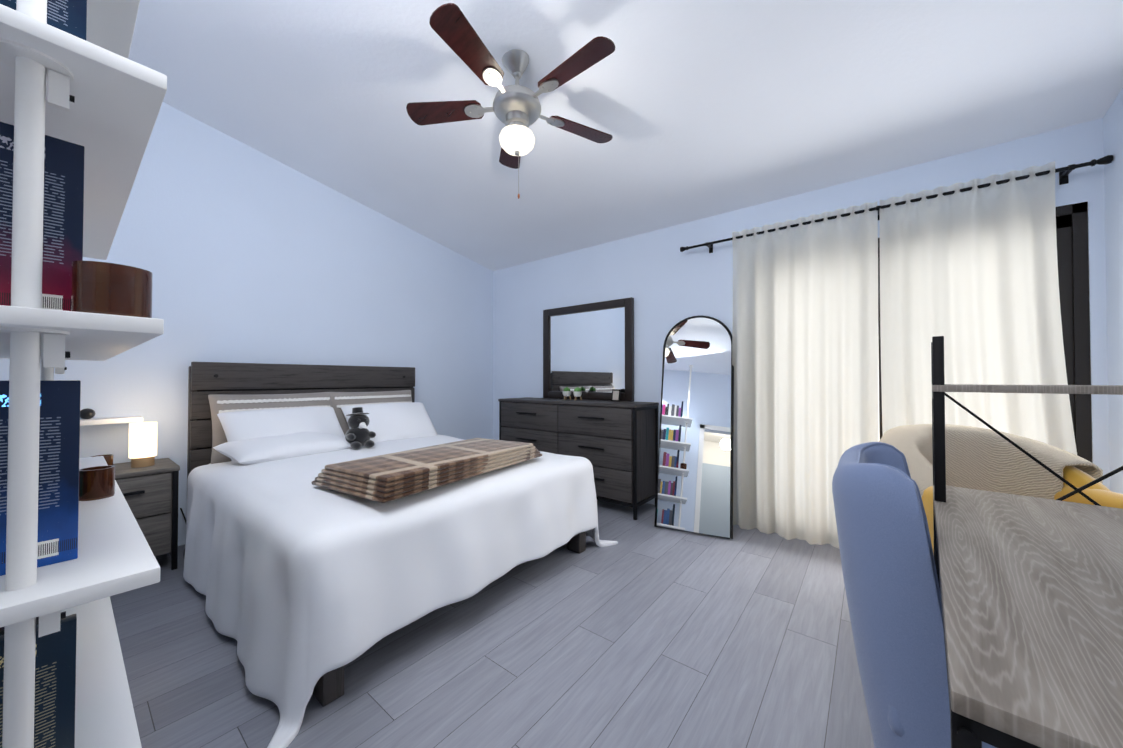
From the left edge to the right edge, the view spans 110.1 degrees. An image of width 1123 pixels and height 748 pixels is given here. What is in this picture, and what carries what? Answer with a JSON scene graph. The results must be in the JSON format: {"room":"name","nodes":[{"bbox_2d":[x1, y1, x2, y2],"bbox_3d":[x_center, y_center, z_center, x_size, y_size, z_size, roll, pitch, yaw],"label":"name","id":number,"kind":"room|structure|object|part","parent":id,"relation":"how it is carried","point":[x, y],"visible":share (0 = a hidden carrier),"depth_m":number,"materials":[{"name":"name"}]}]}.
{"room":"bedroom","nodes":[
{"label":"bedroom","id":0,"kind":"room"},
{"bbox_2d":[0,102,492,545],"bbox_3d":[-2.000,-0.431,3.438,0.120,3.178,3.840,-1,-1,38],"label":"wall","id":1,"kind":"structure","parent":0,"point":[242,252],"depth_m":3.00,"materials":[{"name":"paint"}]},
{"bbox_2d":[80,408,142,425],"bbox_3d":[-2.706,0.246,2.330,0.130,0.094,0.300,-1,-1,38],"label":"floating shelf","id":2,"kind":"object","parent":1,"relation":"attached to","point":[87,415],"visible":0.75,"depth_m":2.28,"materials":[{"name":"white laminate"}]},
{"bbox_2d":[110,500,874,747],"bbox_3d":[-0.655,1.180,1.335,4.810,0.100,5.440,-1,-1,38],"label":"floor","id":3,"kind":"structure","parent":0,"point":[644,632],"depth_m":1.55,"materials":[{"name":"grey wood"}]},
{"bbox_2d":[0,0,166,747],"bbox_3d":[-1.335,-0.376,0.966,1.485,3.003,0.345,-1,-1,38],"label":"shelf unit","id":4,"kind":"object","parent":3,"relation":"on","point":[82,95],"visible":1,"depth_m":0.64,"materials":[{"name":"white wood"}]},
{"bbox_2d":[91,422,185,569],"bbox_3d":[-2.489,0.715,2.244,0.523,0.855,0.574,-1,-1,38],"label":"nightstand","id":5,"kind":"object","parent":3,"relation":"on","point":[147,482],"visible":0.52,"depth_m":2.26,"materials":[{"name":"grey wood"}]},
{"bbox_2d":[91,454,113,464],"bbox_3d":[-2.535,0.496,2.166,0.084,0.090,0.084,-1,-1,38],"label":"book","id":6,"kind":"object","parent":5,"relation":"on","point":[109,457],"depth_m":2.17,"materials":[{"name":"white paper"}]},
{"bbox_2d":[128,422,156,467],"bbox_3d":[-2.475,0.416,2.324,0.116,0.255,0.116,-1,-1,38],"label":"lamp","id":7,"kind":"object","parent":5,"relation":"on","point":[142,435],"depth_m":2.29,"materials":[{"name":"white fabric"}]},
{"bbox_3d":[-2.325,1.015,2.445,0.521,0.257,0.047,-1,-1,38],"label":"cord","id":8,"kind":"part","parent":5,"relation":"part of","materials":[{"name":"black plastic"}]},
{"bbox_2d":[183,362,617,747],"bbox_3d":[-1.122,0.540,2.584,2.261,1.244,1.979,-1,-1,38],"label":"bed","id":9,"kind":"object","parent":3,"relation":"on","point":[338,517],"visible":1,"depth_m":1.77,"materials":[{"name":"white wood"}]},
{"bbox_2d":[217,407,344,463],"bbox_3d":[-1.864,0.413,2.695,0.212,0.470,0.740,-50,-26,24],"label":"pillow","id":10,"kind":"object","parent":9,"relation":"on","point":[240,428],"depth_m":2.58,"materials":[{"name":"white fabric"}]},
{"bbox_2d":[341,402,437,441],"bbox_3d":[-1.406,0.421,3.276,0.740,0.470,0.210,1,-45,-49],"label":"pillow","id":11,"kind":"object","parent":9,"relation":"on","point":[391,422],"depth_m":3.21,"materials":[{"name":"white fabric"}]},
{"bbox_2d":[311,438,541,502],"bbox_3d":[-0.615,0.452,2.078,0.651,0.094,1.133,-1,-1,38],"label":"throw","id":12,"kind":"object","parent":9,"relation":"on","point":[385,478],"depth_m":1.75,"materials":[{"name":"brown fabric"}]},
{"bbox_2d":[498,297,658,519],"bbox_3d":[0.092,0.233,3.748,1.580,1.860,0.465,-1,-1,38],"label":"dresser","id":13,"kind":"object","parent":3,"relation":"on","point":[588,353],"visible":0.9,"depth_m":3.64,"materials":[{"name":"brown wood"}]},
{"bbox_2d":[562,387,581,399],"bbox_3d":[0.105,0.191,3.845,0.220,0.129,0.090,-1,-1,38],"label":"planter","id":14,"kind":"object","parent":13,"relation":"on","point":[577,392],"depth_m":3.83,"materials":[{"name":"white ceramic"}]},
{"bbox_2d":[543,297,633,400],"bbox_3d":[0.231,-0.221,3.914,1.070,0.948,0.042,-1,-1,38],"label":"mirror","id":15,"kind":"object","parent":13,"relation":"on","point":[589,347],"depth_m":3.87,"materials":[{"name":"black mirror"}]},
{"bbox_2d":[611,389,620,401],"bbox_3d":[0.500,0.196,3.595,0.085,0.110,0.032,-1,-1,38],"label":"photo","id":16,"kind":"object","parent":13,"relation":"on","point":[616,393],"depth_m":3.58,"materials":[{"name":"white paper"}]},
{"bbox_2d":[654,315,733,538],"bbox_3d":[1.031,0.333,3.024,0.542,1.675,0.033,0,-15,26],"label":"floor mirror","id":17,"kind":"object","parent":3,"relation":"on","point":[694,491],"visible":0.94,"depth_m":2.99,"materials":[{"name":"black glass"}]},
{"bbox_2d":[832,442,996,747],"bbox_3d":[1.059,0.672,0.983,0.609,0.908,0.584,-1,-1,38],"label":"chair","id":18,"kind":"object","parent":3,"relation":"on","point":[892,588],"visible":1,"depth_m":0.89,"materials":[{"name":"blue fabric"}]},
{"bbox_2d":[879,424,1122,554],"bbox_3d":[1.840,0.690,1.689,0.773,0.889,0.693,0,-1,10],"label":"armchair","id":19,"kind":"object","parent":3,"relation":"on","point":[978,458],"visible":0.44,"depth_m":1.76,"materials":[{"name":"fabric"}]},
{"bbox_2d":[879,424,1102,499],"bbox_3d":[1.851,0.551,1.754,0.773,0.609,0.564,0,-1,10],"label":"throw","id":20,"kind":"object","parent":19,"relation":"on","point":[977,458],"depth_m":1.78,"materials":[{"name":"beige fabric"}]},
{"bbox_2d":[931,336,1122,747],"bbox_3d":[1.104,0.501,0.704,0.620,1.240,1.248,-1,-1,43],"label":"desk","id":21,"kind":"object","parent":3,"relation":"on","point":[1031,590],"visible":0.88,"depth_m":0.63,"materials":[{"name":"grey wood"}]},
{"bbox_2d":[128,0,1122,270],"bbox_3d":[-0.159,-1.660,2.002,4.810,0.759,3.840,-1,-1,38],"label":"ceiling","id":22,"kind":"structure","parent":0,"point":[702,108],"depth_m":2.15,"materials":[{"name":"paint"}]},
{"bbox_2d":[406,3,614,198],"bbox_3d":[-0.206,-1.260,1.984,1.095,0.733,1.121,-1,-1,38],"label":"ceiling fan","id":23,"kind":"object","parent":22,"relation":"hanging from","point":[516,108],"visible":1,"depth_m":1.93,"materials":[{"name":"brown wood"}]},
{"bbox_3d":[-0.228,-1.180,2.014,0.184,0.118,0.184,-1,-1,38],"label":"lamp shade","id":24,"kind":"part","parent":23,"relation":"part of","materials":[{"name":"white glass"}]},
{"bbox_2d":[493,118,1109,504],"bbox_3d":[0.993,-0.111,3.441,4.810,2.540,0.120,-1,-1,38],"label":"wall","id":25,"kind":"structure","parent":0,"point":[663,280],"depth_m":3.27,"materials":[{"name":"paint"}]},
{"bbox_2d":[680,155,1113,548],"bbox_3d":[1.843,0.026,2.579,2.166,2.218,0.175,-1,-1,38],"label":"curtains","id":26,"kind":"object","parent":25,"relation":"attached to","point":[969,271],"visible":0.75,"depth_m":2.45,"materials":[{"name":"white fabric"}]},
{"bbox_2d":[878,202,1091,461],"bbox_3d":[2.111,0.132,2.555,1.620,2.030,0.100,-1,-1,38],"label":"door","id":27,"kind":"structure","parent":25,"relation":"in","point":[1072,245],"depth_m":2.05,"materials":[{"name":"brown metal"}]},
{"bbox_2d":[1103,88,1122,493],"bbox_3d":[1.681,-0.470,0.533,0.120,3.178,3.840,-1,-1,38],"label":"wall","id":28,"kind":"structure","parent":0,"point":[1113,146],"depth_m":1.91,"materials":[{"name":"paint"}]},
{"label":"outside","id":29,"kind":"structure","parent":0,"visible":0},
{"bbox_2d":[878,343,879,441],"bbox_3d":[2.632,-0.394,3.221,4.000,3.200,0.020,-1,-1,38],"label":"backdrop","id":30,"kind":"structure","parent":29,"point":[878,395],"depth_m":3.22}
]}

